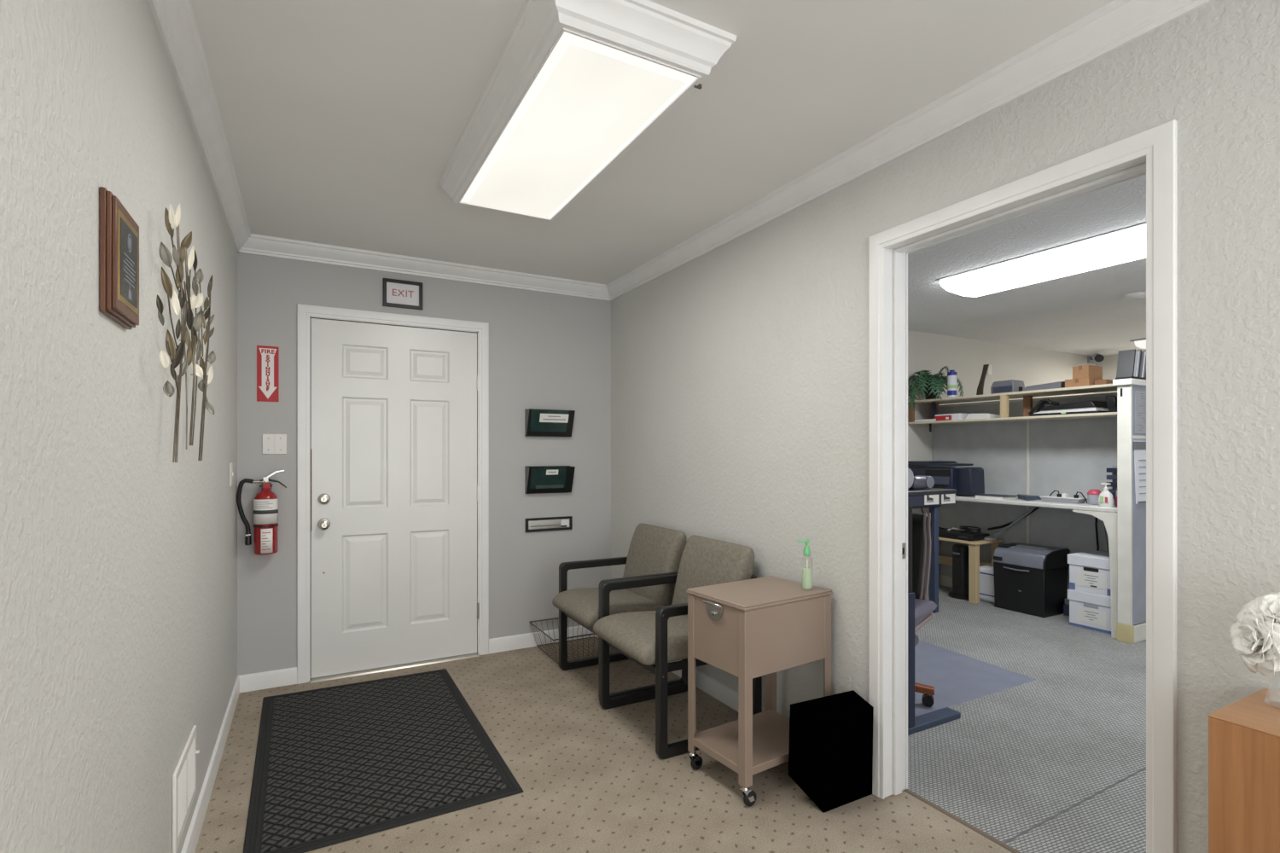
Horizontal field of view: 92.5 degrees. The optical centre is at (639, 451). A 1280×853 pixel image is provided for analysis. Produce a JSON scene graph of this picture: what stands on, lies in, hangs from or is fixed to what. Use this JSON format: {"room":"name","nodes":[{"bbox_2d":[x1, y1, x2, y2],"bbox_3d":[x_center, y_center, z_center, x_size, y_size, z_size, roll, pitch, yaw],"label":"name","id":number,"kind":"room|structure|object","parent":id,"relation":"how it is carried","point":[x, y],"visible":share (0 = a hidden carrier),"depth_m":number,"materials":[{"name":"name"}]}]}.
{"room":"office waiting room","nodes":[
{"label":"office waiting room","id":0,"kind":"room"},
{"bbox_2d":[0,0,237,852],"bbox_3d":[-0.908,0.065,0.873,0.100,2.440,5.600,0,0,-28],"label":"wall","id":1,"kind":"structure","parent":0,"point":[119,557],"depth_m":1.09,"materials":[{"name":"paint"}]},
{"bbox_2d":[99,186,139,329],"bbox_3d":[-1.011,-0.367,1.196,0.024,0.225,0.190,0,0,-28],"label":"plaque","id":2,"kind":"object","parent":1,"relation":"attached to","point":[119,231],"visible":1,"depth_m":1.14,"materials":[{"name":"brown wood"}]},
{"bbox_2d":[156,203,215,462],"bbox_3d":[-1.294,-0.294,1.760,0.068,0.644,0.985,0,0,-28],"label":"wall sculpture","id":3,"kind":"object","parent":1,"relation":"attached to","point":[176,355],"visible":1,"depth_m":1.66,"materials":[{"name":"metal"}]},
{"bbox_2d":[172,725,199,852],"bbox_3d":[-1.374,1.008,1.860,0.020,0.221,0.356,0,0,-28],"label":"air vent","id":4,"kind":"object","parent":1,"relation":"in","point":[184,774],"visible":1,"depth_m":1.82,"materials":[{"name":"white metal"}]},
{"bbox_2d":[147,0,250,252],"bbox_3d":[-0.810,-1.110,0.869,0.068,0.089,5.500,0,0,-28],"label":"trim","id":5,"kind":"structure","parent":1,"relation":"attached to","point":[175,20],"depth_m":1.92,"materials":[{"name":"white paint"}]},
{"bbox_2d":[180,675,239,852],"bbox_3d":[-0.834,1.240,0.856,0.013,0.090,5.500,0,0,-28],"label":"baseboard","id":6,"kind":"structure","parent":1,"relation":"attached to","point":[191,840],"depth_m":2.30,"materials":[{"name":"white paint"}]},
{"bbox_2d":[229,462,233,486],"bbox_3d":[-1.983,0.110,2.977,0.014,0.114,0.075,0,0,-28],"label":"light switch","id":7,"kind":"object","parent":1,"relation":"attached to","point":[231,474],"visible":1,"depth_m":2.97,"materials":[{"name":"white plastic"}]},
{"bbox_2d":[237,252,1095,675],"bbox_3d":[1.709,0.065,5.419,8.832,2.440,0.100,0,0,-28],"label":"wall","id":8,"kind":"structure","parent":0,"point":[548,351],"depth_m":3.98,"materials":[{"name":"paint"}]},
{"bbox_2d":[236,470,286,554],"bbox_3d":[-2.007,0.321,3.259,0.136,0.446,0.199,0,0,27],"label":"fire extinguisher","id":9,"kind":"object","parent":8,"relation":"attached to","point":[265,503],"visible":1,"depth_m":3.22,"materials":[{"name":"red metal"}]},
{"bbox_2d":[256,345,279,401],"bbox_3d":[-2.025,-0.424,3.335,0.101,0.303,0.004,0,0,-28],"label":"fire extinguisher sign","id":10,"kind":"object","parent":8,"relation":"attached to","point":[267,357],"visible":1,"depth_m":3.33,"materials":[{"name":"red plastic"}]},
{"bbox_2d":[261,434,286,454],"bbox_3d":[-1.996,-0.042,3.349,0.115,0.111,0.008,0,0,-28],"label":"switch plate","id":11,"kind":"object","parent":8,"relation":"attached to","point":[271,444],"visible":1,"depth_m":3.35,"materials":[{"name":"grey plastic"}]},
{"bbox_2d":[296,303,488,684],"bbox_3d":[-1.444,0.232,3.672,1.064,2.106,0.168,0,0,-28],"label":"door","id":12,"kind":"structure","parent":8,"relation":"in","point":[392,409],"depth_m":3.63,"materials":[{"name":"paint"}]},
{"bbox_2d":[383,278,422,310],"bbox_3d":[-1.415,-0.942,3.659,0.223,0.164,0.015,0,0,-28],"label":"exit sign","id":13,"kind":"object","parent":8,"relation":"attached to","point":[399,293],"visible":1,"depth_m":3.66,"materials":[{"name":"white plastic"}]},
{"bbox_2d":[238,625,598,692],"bbox_3d":[-1.175,1.240,3.792,2.212,0.090,0.013,0,0,-28],"label":"baseboard","id":14,"kind":"structure","parent":8,"relation":"attached to","point":[259,681],"depth_m":3.92,"materials":[{"name":"white paint"}]},
{"bbox_2d":[238,233,610,301],"bbox_3d":[-1.161,-1.110,3.768,2.212,0.089,0.068,0,0,-28],"label":"trim","id":15,"kind":"structure","parent":8,"relation":"attached to","point":[256,244],"depth_m":3.66,"materials":[{"name":"white paint"}]},
{"bbox_2d":[525,516,572,532],"bbox_3d":[-0.607,0.483,4.098,0.328,0.090,0.013,0,0,-28],"label":"mail slot","id":16,"kind":"object","parent":8,"relation":"attached to","point":[553,523],"visible":1,"depth_m":4.10,"materials":[{"name":"silver plastic"}]},
{"bbox_2d":[524,465,575,494],"bbox_3d":[-0.594,0.185,4.060,0.315,0.180,0.093,0,0,-28],"label":"pocket","id":17,"kind":"object","parent":8,"relation":"attached to","point":[540,480],"visible":1,"depth_m":4.04,"materials":[{"name":"green plastic"}]},
{"bbox_2d":[524,408,575,436],"bbox_3d":[-0.594,-0.191,4.061,0.315,0.180,0.090,0,0,-28],"label":"pocket","id":18,"kind":"object","parent":8,"relation":"attached to","point":[538,422],"visible":1,"depth_m":4.04,"materials":[{"name":"green plastic"}]},
{"bbox_2d":[1087,353,1104,364],"bbox_3d":[5.301,-1.079,7.135,0.094,0.137,0.563,0,0,28],"label":"security camera","id":19,"kind":"object","parent":8,"relation":"attached to","point":[1096,357],"visible":1,"depth_m":6.97,"materials":[{"name":"grey plastic"}]},
{"bbox_2d":[1093,354,1104,361],"bbox_3d":[5.179,-1.057,6.914,0.084,0.092,0.058,0,0,28],"label":"hood","id":20,"kind":"object","parent":19,"relation":"attached to","point":[1097,357],"depth_m":6.90,"materials":[{"name":"black plastic"}]},
{"bbox_2d":[190,0,1146,355],"bbox_3d":[3.070,-1.195,2.801,8.932,0.080,6.000,0,0,-28],"label":"ceiling","id":21,"kind":"structure","parent":0,"point":[343,120],"depth_m":2.23,"materials":[{"name":"paint"}]},
{"bbox_2d":[437,0,736,221],"bbox_3d":[-0.299,-1.101,2.163,0.556,0.107,1.355,0,0,-28],"label":"ceiling light","id":22,"kind":"object","parent":21,"relation":"attached to","point":[573,85],"visible":1,"depth_m":1.82,"materials":[{"name":"white paint"}]},
{"bbox_2d":[935,221,1146,296],"bbox_3d":[2.521,-1.107,3.596,0.460,0.094,1.420,0,0,-28],"label":"ceiling light","id":23,"kind":"object","parent":21,"relation":"attached to","point":[1127,244],"visible":0.58,"depth_m":3.55,"materials":[{"name":"white plastic"}]},
{"bbox_2d":[1122,291,1146,300],"bbox_3d":[3.620,-1.136,4.487,0.130,0.035,0.130,0,0,-28],"label":"smoke detector","id":24,"kind":"object","parent":21,"relation":"attached to","point":[1132,296],"visible":1,"depth_m":4.45,"materials":[{"name":"white plastic"}]},
{"bbox_2d":[1129,337,1146,349],"bbox_3d":[5.633,-1.117,5.976,0.640,0.074,1.180,0,0,-28],"label":"ceiling light","id":25,"kind":"object","parent":21,"relation":"attached to","point":[1141,343],"visible":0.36,"depth_m":6.30,"materials":[{"name":"grey plastic"}]},
{"bbox_2d":[1134,339,1146,349],"bbox_3d":[5.633,-1.111,5.976,0.592,0.063,1.140,0,0,-28],"label":"diffuser","id":26,"kind":"object","parent":25,"relation":"attached to","point":[1138,343],"depth_m":6.30,"materials":[{"name":"grey plastic"}]},
{"bbox_2d":[194,585,1146,852],"bbox_3d":[3.070,1.310,2.801,8.932,0.050,6.000,0,0,-28],"label":"floor","id":27,"kind":"structure","parent":0,"point":[592,778],"depth_m":2.46,"materials":[{"name":"beige carpet"}]},
{"bbox_2d":[243,669,523,852],"bbox_3d":[-1.198,1.279,2.750,0.920,0.010,1.503,0,0,-28],"label":"door mat","id":28,"kind":"object","parent":27,"relation":"on","point":[335,765],"visible":1,"depth_m":2.52,"materials":[{"name":"black rubber"}]},
{"bbox_2d":[529,616,618,664],"bbox_3d":[-0.399,1.198,3.947,0.506,0.170,0.447,0,0,-28],"label":"wire basket","id":29,"kind":"object","parent":27,"relation":"on","point":[530,622],"visible":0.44,"depth_m":3.93,"materials":[{"name":"black metal"}]},
{"bbox_2d":[552,523,686,698],"bbox_3d":[-0.122,0.863,3.469,0.620,0.844,0.608,0,0,-28],"label":"chair","id":30,"kind":"object","parent":27,"relation":"on","point":[654,550],"visible":0.55,"depth_m":3.46,"materials":[{"name":"beige fabric"}]},
{"bbox_2d":[593,535,762,759],"bbox_3d":[0.154,0.863,2.927,0.620,0.844,0.608,0,0,-28],"label":"chair","id":31,"kind":"object","parent":27,"relation":"on","point":[651,639],"visible":0.69,"depth_m":2.88,"materials":[{"name":"beige fabric"}]},
{"bbox_2d":[686,576,832,807],"bbox_3d":[0.485,0.921,2.477,0.522,0.728,0.353,0,0,-33],"label":"cart","id":32,"kind":"object","parent":27,"relation":"on","point":[747,630],"visible":0.85,"depth_m":2.37,"materials":[{"name":"beige metal"}]},
{"bbox_2d":[693,709,789,775],"bbox_3d":[0.483,1.166,2.480,0.464,0.030,0.328,0,0,-33],"label":"shelf","id":33,"kind":"object","parent":32,"relation":"attached to","point":[770,729],"depth_m":2.43,"materials":[{"name":"beige metal"}]},
{"bbox_2d":[797,539,812,590],"bbox_3d":[0.669,0.455,2.476,0.057,0.200,0.043,0,0,-28],"label":"pump bottle","id":34,"kind":"object","parent":32,"relation":"on","point":[806,563],"visible":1,"depth_m":2.46,"materials":[{"name":"green plastic"}]},
{"bbox_2d":[788,690,873,813],"bbox_3d":[0.721,1.105,2.249,0.313,0.360,0.169,0,0,-28],"label":"waste bin","id":35,"kind":"object","parent":27,"relation":"on","point":[830,744],"visible":1,"depth_m":2.20,"materials":[{"name":"black plastic"}]},
{"bbox_2d":[912,505,941,612],"bbox_3d":[1.848,0.851,4.996,0.910,0.868,0.695,0,0,-28],"label":"desk","id":36,"kind":"object","parent":27,"relation":"on","point":[933,509],"visible":0.23,"depth_m":4.90,"materials":[{"name":"blue metal"}]},
{"bbox_2d":[907,488,960,735],"bbox_3d":[0.934,0.732,3.317,0.742,1.106,1.258,0,0,-28],"label":"desk","id":37,"kind":"object","parent":27,"relation":"on","point":[927,497],"visible":0.34,"depth_m":2.80,"materials":[{"name":"blue metal"}]},
{"bbox_2d":[907,467,913,488],"bbox_3d":[1.200,0.120,2.914,0.167,0.118,0.120,0,0,-28],"label":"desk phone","id":38,"kind":"object","parent":37,"relation":"on","point":[910,476],"visible":0.05,"depth_m":2.89,"materials":[{"name":"grey plastic"}]},
{"bbox_2d":[908,476,934,489],"bbox_3d":[1.343,0.148,2.966,0.137,0.062,0.085,0,0,-28],"label":"can","id":39,"kind":"object","parent":37,"relation":"on","point":[920,482],"visible":0.75,"depth_m":2.93,"materials":[{"name":"grey plastic"}]},
{"bbox_2d":[948,544,968,599],"bbox_3d":[2.833,1.050,5.414,0.170,0.462,0.210,0,0,-28],"label":"heater","id":40,"kind":"object","parent":27,"relation":"on","point":[960,552],"visible":0.88,"depth_m":5.36,"materials":[{"name":"black plastic"}]},
{"bbox_2d":[952,556,960,587],"bbox_3d":[2.780,1.055,5.385,0.009,0.260,0.070,0,0,-28],"label":"grille","id":41,"kind":"object","parent":40,"relation":"attached to","point":[956,560],"depth_m":5.38,"materials":[{"name":"black plastic"}]},
{"bbox_2d":[904,789,1021,852],"bbox_3d":[1.203,1.283,1.972,0.025,0.004,0.809,0,0,-28],"label":"trim","id":42,"kind":"structure","parent":27,"relation":"on","point":[930,804],"depth_m":2.12,"materials":[{"name":"metal"}]},
{"bbox_2d":[938,536,1004,604],"bbox_3d":[2.842,1.025,5.555,0.400,0.520,0.680,0,0,-28],"label":"wooden side table","id":43,"kind":"object","parent":27,"relation":"on","point":[974,563],"visible":0.42,"depth_m":5.21,"materials":[{"name":"brown wood"}]},
{"bbox_2d":[938,525,989,541],"bbox_3d":[2.826,0.708,5.478,0.252,0.114,0.460,0,0,-28],"label":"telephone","id":44,"kind":"object","parent":43,"relation":"on","point":[957,534],"depth_m":5.33,"materials":[{"name":"black plastic"}]},
{"bbox_2d":[982,535,996,541],"bbox_3d":[3.030,0.749,5.322,0.120,0.032,0.120,0,0,-28],"label":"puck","id":45,"kind":"object","parent":43,"relation":"on","point":[986,538],"visible":0.86,"depth_m":5.28,"materials":[{"name":"grey plastic"}]},
{"bbox_2d":[914,640,1035,716],"bbox_3d":[1.339,1.283,3.605,1.590,0.004,1.138,0,0,-28],"label":"chair mat","id":46,"kind":"object","parent":27,"relation":"on","point":[957,678],"visible":0.29,"depth_m":3.48,"materials":[{"name":"blue plastic"}]},
{"bbox_2d":[912,512,936,707],"bbox_3d":[1.181,0.802,3.247,0.675,0.958,0.672,0,0,42],"label":"office chair","id":47,"kind":"object","parent":46,"relation":"on","point":[922,523],"visible":0.25,"depth_m":3.23,"materials":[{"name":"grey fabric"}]},
{"bbox_2d":[979,565,994,603],"bbox_3d":[3.024,1.140,5.270,0.163,0.290,0.218,0,0,-28],"label":"file box","id":48,"kind":"object","parent":27,"relation":"on","point":[986,579],"visible":0.3,"depth_m":5.23,"materials":[{"name":"white cardboard"}]},
{"bbox_2d":[932,392,1117,598],"bbox_3d":[3.302,0.418,5.216,0.072,1.735,1.765,0,0,-28],"label":"wall","id":49,"kind":"structure","parent":27,"relation":"on","point":[1040,458],"depth_m":5.17,"materials":[{"name":"grey paint"}]},
{"bbox_2d":[908,384,1117,431],"bbox_3d":[3.140,-0.334,5.131,0.410,0.298,1.756,0,0,-28],"label":"bookshelf","id":50,"kind":"object","parent":49,"relation":"attached to","point":[1027,396],"visible":0.64,"depth_m":5.02,"materials":[{"name":"brown wood"}]},
{"bbox_2d":[914,418,936,422],"bbox_3d":[2.724,-0.291,5.719,0.200,0.020,0.220,0,0,-28],"label":"paper stack","id":51,"kind":"object","parent":50,"relation":"on","point":[927,420],"visible":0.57,"depth_m":5.66,"materials":[{"name":"white paper"}]},
{"bbox_2d":[930,402,936,418],"bbox_3d":[2.742,-0.372,5.717,0.050,0.180,0.040,0,0,-28],"label":"bookend","id":52,"kind":"object","parent":51,"relation":"on","point":[933,409],"visible":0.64,"depth_m":5.71,"materials":[{"name":"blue metal"}]},
{"bbox_2d":[922,385,942,399],"bbox_3d":[2.731,-0.548,5.728,0.180,0.130,0.180,0,0,-28],"label":"pot","id":53,"kind":"object","parent":50,"relation":"on","point":[928,397],"depth_m":5.67,"materials":[{"name":"black plastic"}]},
{"bbox_2d":[907,366,963,410],"bbox_3d":[2.699,-0.584,5.640,0.440,0.428,0.424,0,0,-28],"label":"potted fern","id":54,"kind":"object","parent":50,"relation":"on","point":[932,386],"visible":0.98,"depth_m":5.60,"materials":[{"name":"green plant"}]},
{"bbox_2d":[934,413,968,420],"bbox_3d":[2.827,-0.310,5.530,0.200,0.058,0.241,0,0,-28],"label":"box","id":55,"kind":"object","parent":50,"relation":"on","point":[946,416],"visible":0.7,"depth_m":5.45,"materials":[{"name":"white cardboard"}]},
{"bbox_2d":[947,369,957,397],"bbox_3d":[2.783,-0.607,5.464,0.079,0.248,0.079,0,0,-28],"label":"wipes canister","id":56,"kind":"object","parent":50,"relation":"on","point":[951,375],"visible":0.94,"depth_m":5.43,"materials":[{"name":"white plastic"}]},
{"bbox_2d":[976,364,989,395],"bbox_3d":[2.945,-0.616,5.269,0.016,0.264,0.110,0,0,-28],"label":"stick","id":57,"kind":"object","parent":50,"relation":"on","point":[980,386],"visible":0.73,"depth_m":5.26,"materials":[{"name":"wood"}]},
{"bbox_2d":[965,413,1000,419],"bbox_3d":[2.991,-0.306,5.311,0.219,0.052,0.230,0,0,-28],"label":"paper stack","id":58,"kind":"object","parent":50,"relation":"on","point":[969,416],"visible":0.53,"depth_m":5.23,"materials":[{"name":"white paper"}]},
{"bbox_2d":[990,379,1024,394],"bbox_3d":[3.070,-0.537,5.119,0.164,0.108,0.200,0,0,-28],"label":"radio","id":59,"kind":"object","parent":50,"relation":"on","point":[1011,386],"visible":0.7,"depth_m":5.06,"materials":[{"name":"grey plastic"}]},
{"bbox_2d":[1022,381,1064,391],"bbox_3d":[3.236,-0.510,4.827,0.210,0.055,0.334,0,0,-28],"label":"binder","id":60,"kind":"object","parent":50,"relation":"on","point":[1060,384],"visible":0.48,"depth_m":4.76,"materials":[{"name":"grey plastic"}]},
{"bbox_2d":[1028,398,1108,416],"bbox_3d":[3.294,-0.346,4.696,0.253,0.131,0.498,0,0,-28],"label":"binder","id":61,"kind":"object","parent":50,"relation":"on","point":[1086,407],"visible":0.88,"depth_m":4.60,"materials":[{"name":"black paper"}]},
{"bbox_2d":[1064,378,1102,387],"bbox_3d":[3.344,-0.514,4.617,0.202,0.063,0.164,0,0,-28],"label":"cardboard box","id":62,"kind":"object","parent":50,"relation":"on","point":[1084,381],"visible":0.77,"depth_m":4.55,"materials":[{"name":"brown cardboard"}]},
{"bbox_2d":[1072,365,1102,379],"bbox_3d":[3.362,-0.594,4.604,0.202,0.096,0.108,0,0,-28],"label":"cardboard box","id":63,"kind":"object","parent":62,"relation":"on","point":[1083,371],"visible":0.88,"depth_m":4.55,"materials":[{"name":"brown cardboard"}]},
{"bbox_2d":[1094,379,1112,384],"bbox_3d":[3.457,-0.505,4.534,0.200,0.045,0.078,0,0,-28],"label":"flap","id":64,"kind":"object","parent":50,"relation":"on","point":[1099,381],"visible":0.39,"depth_m":4.48,"materials":[{"name":"brown cardboard"}]},
{"bbox_2d":[1105,395,1117,412],"bbox_3d":[3.379,-0.342,4.380,0.065,0.124,0.071,0,0,-28],"label":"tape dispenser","id":65,"kind":"object","parent":50,"relation":"on","point":[1111,400],"visible":0.88,"depth_m":4.36,"materials":[{"name":"black plastic"}]},
{"bbox_2d":[993,542,1070,617],"bbox_3d":[3.167,1.026,4.976,0.363,0.518,0.412,0,0,-28],"label":"paper shredder","id":66,"kind":"object","parent":27,"relation":"on","point":[1031,579],"visible":0.94,"depth_m":4.85,"materials":[{"name":"black plastic"}]},
{"bbox_2d":[955,490,1117,639],"bbox_3d":[3.066,0.792,5.084,0.466,0.986,1.767,0,0,-28],"label":"desk","id":67,"kind":"object","parent":27,"relation":"on","point":[1109,519],"depth_m":4.36,"materials":[{"name":"laminate"}]},
{"bbox_2d":[907,460,984,495],"bbox_3d":[2.795,0.236,5.581,0.402,0.298,0.620,0,0,-28],"label":"printer","id":68,"kind":"object","parent":67,"relation":"on","point":[968,481],"visible":0.63,"depth_m":5.36,"materials":[{"name":"blue plastic"}]},
{"bbox_2d":[975,494,1017,500],"bbox_3d":[2.964,0.374,5.106,0.193,0.027,0.245,0,0,-28],"label":"book","id":69,"kind":"object","parent":67,"relation":"on","point":[980,496],"visible":1,"depth_m":5.05,"materials":[{"name":"white paper"}]},
{"bbox_2d":[987,506,1040,530],"bbox_3d":[3.214,0.555,5.244,0.036,0.277,0.451,0,0,-35],"label":"cable","id":70,"kind":"object","parent":67,"relation":"hanging from","point":[1036,508],"visible":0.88,"depth_m":5.31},
{"bbox_2d":[994,506,1035,536],"bbox_3d":[3.203,0.577,5.215,0.341,0.323,0.051,0,0,45],"label":"cable","id":71,"kind":"object","parent":67,"relation":"hanging from","point":[1032,509],"visible":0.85,"depth_m":5.22,"materials":[{"name":"grey plastic"}]},
{"bbox_2d":[1017,494,1041,500],"bbox_3d":[3.112,0.370,4.984,0.215,0.035,0.196,0,0,-28],"label":"folder","id":72,"kind":"object","parent":67,"relation":"on","point":[1027,497],"visible":0.87,"depth_m":4.93,"materials":[{"name":"blue plastic"}]},
{"bbox_2d":[1087,489,1100,505],"bbox_3d":[3.352,0.332,4.518,0.092,0.110,0.092,0,0,-28],"label":"tub","id":73,"kind":"object","parent":67,"relation":"on","point":[1092,495],"visible":0.77,"depth_m":4.49,"materials":[{"name":"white plastic"}]},
{"bbox_2d":[1094,511,1099,551],"bbox_3d":[3.517,0.844,4.715,0.024,0.842,0.016,0,0,39],"label":"cable","id":74,"kind":"object","parent":67,"relation":"hanging from","point":[1096,522],"visible":0.32,"depth_m":4.71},
{"bbox_2d":[1098,482,1114,507],"bbox_3d":[3.289,0.304,4.327,0.054,0.166,0.098,0,0,-28],"label":"soap bottle","id":75,"kind":"object","parent":67,"relation":"on","point":[1105,499],"visible":1,"depth_m":4.31,"materials":[{"name":"white plastic"}]},
{"bbox_2d":[1106,465,1117,505],"bbox_3d":[3.503,0.245,4.471,0.180,0.285,0.095,0,0,-28],"label":"tray stack","id":76,"kind":"object","parent":67,"relation":"on","point":[1114,469],"visible":0.17,"depth_m":4.45,"materials":[{"name":"blue plastic"}]},
{"bbox_2d":[1106,467,1117,472],"bbox_3d":[3.503,0.133,4.471,0.180,0.032,0.095,0,0,-28],"label":"tray","id":77,"kind":"object","parent":76,"relation":"on","point":[1110,469],"depth_m":4.44,"materials":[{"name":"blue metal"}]},
{"bbox_2d":[1106,482,1117,487],"bbox_3d":[3.503,0.237,4.471,0.180,0.032,0.095,0,0,-28],"label":"tray","id":78,"kind":"object","parent":76,"relation":"on","point":[1113,484],"depth_m":4.44,"materials":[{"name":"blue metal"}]},
{"bbox_2d":[1063,604,1069,616],"bbox_3d":[3.416,1.243,4.774,0.115,0.084,0.160,0,0,-28],"label":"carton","id":79,"kind":"object","parent":27,"relation":"on","point":[1066,608],"visible":0.25,"depth_m":4.80,"materials":[{"name":"blue cardboard"}]},
{"bbox_2d":[1067,589,1111,634],"bbox_3d":[3.421,1.154,4.513,0.392,0.262,0.308,0,0,-28],"label":"file box","id":80,"kind":"object","parent":27,"relation":"on","point":[1089,611],"visible":0.56,"depth_m":4.43,"materials":[{"name":"white cardboard"}]},
{"bbox_2d":[1067,550,1110,597],"bbox_3d":[3.421,0.891,4.513,0.392,0.262,0.308,0,0,-28],"label":"file box","id":81,"kind":"object","parent":80,"relation":"on","point":[1089,571],"visible":0.62,"depth_m":4.44,"materials":[{"name":"white cardboard"}]},
{"bbox_2d":[1112,378,1146,644],"bbox_3d":[4.027,0.398,4.548,1.785,1.775,0.110,0,0,-28],"label":"wall","id":82,"kind":"structure","parent":27,"relation":"on","point":[1131,625],"depth_m":4.14,"materials":[{"name":"white paint"}]},
{"bbox_2d":[1115,349,1146,379],"bbox_3d":[3.377,-0.590,4.199,0.260,0.200,0.095,0,0,-28],"label":"file sorter","id":83,"kind":"object","parent":82,"relation":"on","point":[1125,363],"visible":0.66,"depth_m":4.15,"materials":[{"name":"black plastic"}]},
{"bbox_2d":[1115,376,1146,379],"bbox_3d":[3.377,-0.497,4.199,0.260,0.015,0.095,0,0,-28],"label":"tray","id":84,"kind":"object","parent":83,"relation":"on","point":[1117,377],"depth_m":4.14,"materials":[{"name":"white plastic"}]},
{"bbox_2d":[1133,350,1138,376],"bbox_3d":[3.312,-0.593,4.155,0.048,0.174,0.090,0,0,-28],"label":"folder","id":85,"kind":"object","parent":83,"relation":"in","point":[1137,352],"visible":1,"depth_m":4.12,"materials":[{"name":"grey plastic"}]},
{"bbox_2d":[1139,351,1144,377],"bbox_3d":[3.385,-0.593,4.194,0.048,0.174,0.090,0,0,-28],"label":"folder","id":86,"kind":"object","parent":83,"relation":"in","point":[1143,352],"visible":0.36,"depth_m":4.16,"materials":[{"name":"grey plastic"}]},
{"bbox_2d":[1140,352,1146,378],"bbox_3d":[3.406,-0.593,4.206,0.048,0.174,0.090,0,0,-28],"label":"folder","id":87,"kind":"object","parent":83,"relation":"in","point":[1144,354],"visible":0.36,"depth_m":4.17,"materials":[{"name":"white plastic"}]},
{"bbox_2d":[1133,441,1146,504],"bbox_3d":[3.434,0.138,4.178,0.260,0.425,0.014,0,0,-28],"label":"notepad","id":88,"kind":"object","parent":82,"relation":"hanging from","point":[1139,447],"visible":0.62,"depth_m":4.15,"materials":[{"name":"white paper"}]},
{"bbox_2d":[1134,390,1146,433],"bbox_3d":[3.469,-0.270,4.203,0.295,0.290,0.004,0,0,-28],"label":"chart","id":89,"kind":"object","parent":82,"relation":"attached to","point":[1140,396],"visible":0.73,"depth_m":4.16,"materials":[{"name":"white paper"}]},
{"bbox_2d":[1207,687,1279,852],"bbox_3d":[1.481,0.904,0.879,0.294,0.762,0.934,0,0,-28],"label":"base cabinet","id":90,"kind":"object","parent":27,"relation":"on","point":[1244,735],"visible":1,"depth_m":1.18,"materials":[{"name":"brown wood"}]},
{"bbox_3d":[1.328,0.455,1.254,0.072,0.136,0.072,0,0,-28],"label":"glass vase","id":91,"kind":"object","parent":90,"relation":"on","visible":0},
{"bbox_2d":[1229,612,1279,676],"bbox_3d":[1.255,0.409,1.242,0.126,0.172,0.088,0,0,-44],"label":"flower","id":92,"kind":"object","parent":91,"relation":"in","point":[1265,660],"visible":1,"depth_m":1.22,"materials":[{"name":"white plant"}]},
{"bbox_2d":[1235,592,1279,645],"bbox_3d":[1.293,0.388,1.224,0.123,0.214,0.154,0,0,-28],"label":"flower","id":93,"kind":"object","parent":91,"relation":"in","point":[1271,602],"visible":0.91,"depth_m":1.24,"materials":[{"name":"white plant"}]},
{"bbox_2d":[1238,609,1279,646],"bbox_3d":[1.270,0.404,1.253,0.095,0.184,0.076,0,0,-40],"label":"flower","id":94,"kind":"object","parent":91,"relation":"in","point":[1268,611],"visible":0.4,"depth_m":1.25,"materials":[{"name":"white plant"}]},
{"bbox_2d":[610,0,1279,852],"bbox_3d":[1.134,0.065,1.979,0.120,2.440,5.600,0,0,-28],"label":"wall","id":95,"kind":"structure","parent":0,"point":[740,371],"depth_m":2.04,"materials":[{"name":"paint"}]},
{"bbox_2d":[667,660,764,712],"bbox_3d":[1.102,1.240,1.898,0.013,0.090,5.487,0,0,-28],"label":"baseboard","id":96,"kind":"structure","parent":95,"relation":"attached to","point":[713,688],"depth_m":3.19,"materials":[{"name":"white paint"}]},
{"bbox_2d":[606,0,1214,300],"bbox_3d":[1.075,-1.110,1.891,0.068,0.089,5.500,0,0,-28],"label":"trim","id":97,"kind":"structure","parent":95,"relation":"attached to","point":[1118,23],"depth_m":2.00,"materials":[{"name":"white paint"}]},
{"bbox_2d":[869,119,1176,852],"bbox_3d":[1.153,0.235,1.945,0.154,2.100,0.929,0,0,-28],"label":"door frame","id":98,"kind":"structure","parent":95,"relation":"in","point":[1151,153],"depth_m":1.81,"materials":[{"name":"white paint"}]},
{"bbox_2d":[1002,767,1146,843],"bbox_3d":[1.667,1.285,2.275,1.100,0.002,0.009,0,0,-29],"label":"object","id":99,"kind":"structure","parent":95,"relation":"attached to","point":[1144,768],"depth_m":2.21,"materials":[{"name":"carpet"}]},
{"bbox_2d":[955,494,1117,512],"bbox_3d":[3.072,0.404,5.088,0.451,0.034,1.767,0,0,-28],"label":"countertop","id":100,"kind":"structure","parent":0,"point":[1085,506],"depth_m":4.68,"materials":[{"name":"laminate"}]},
{"bbox_2d":[1095,350,1146,394],"bbox_3d":[6.977,0.065,4.861,0.100,2.440,5.900,0,0,-28],"label":"wall","id":101,"kind":"structure","parent":0,"point":[1108,364],"depth_m":7.31,"materials":[{"name":"paint"}]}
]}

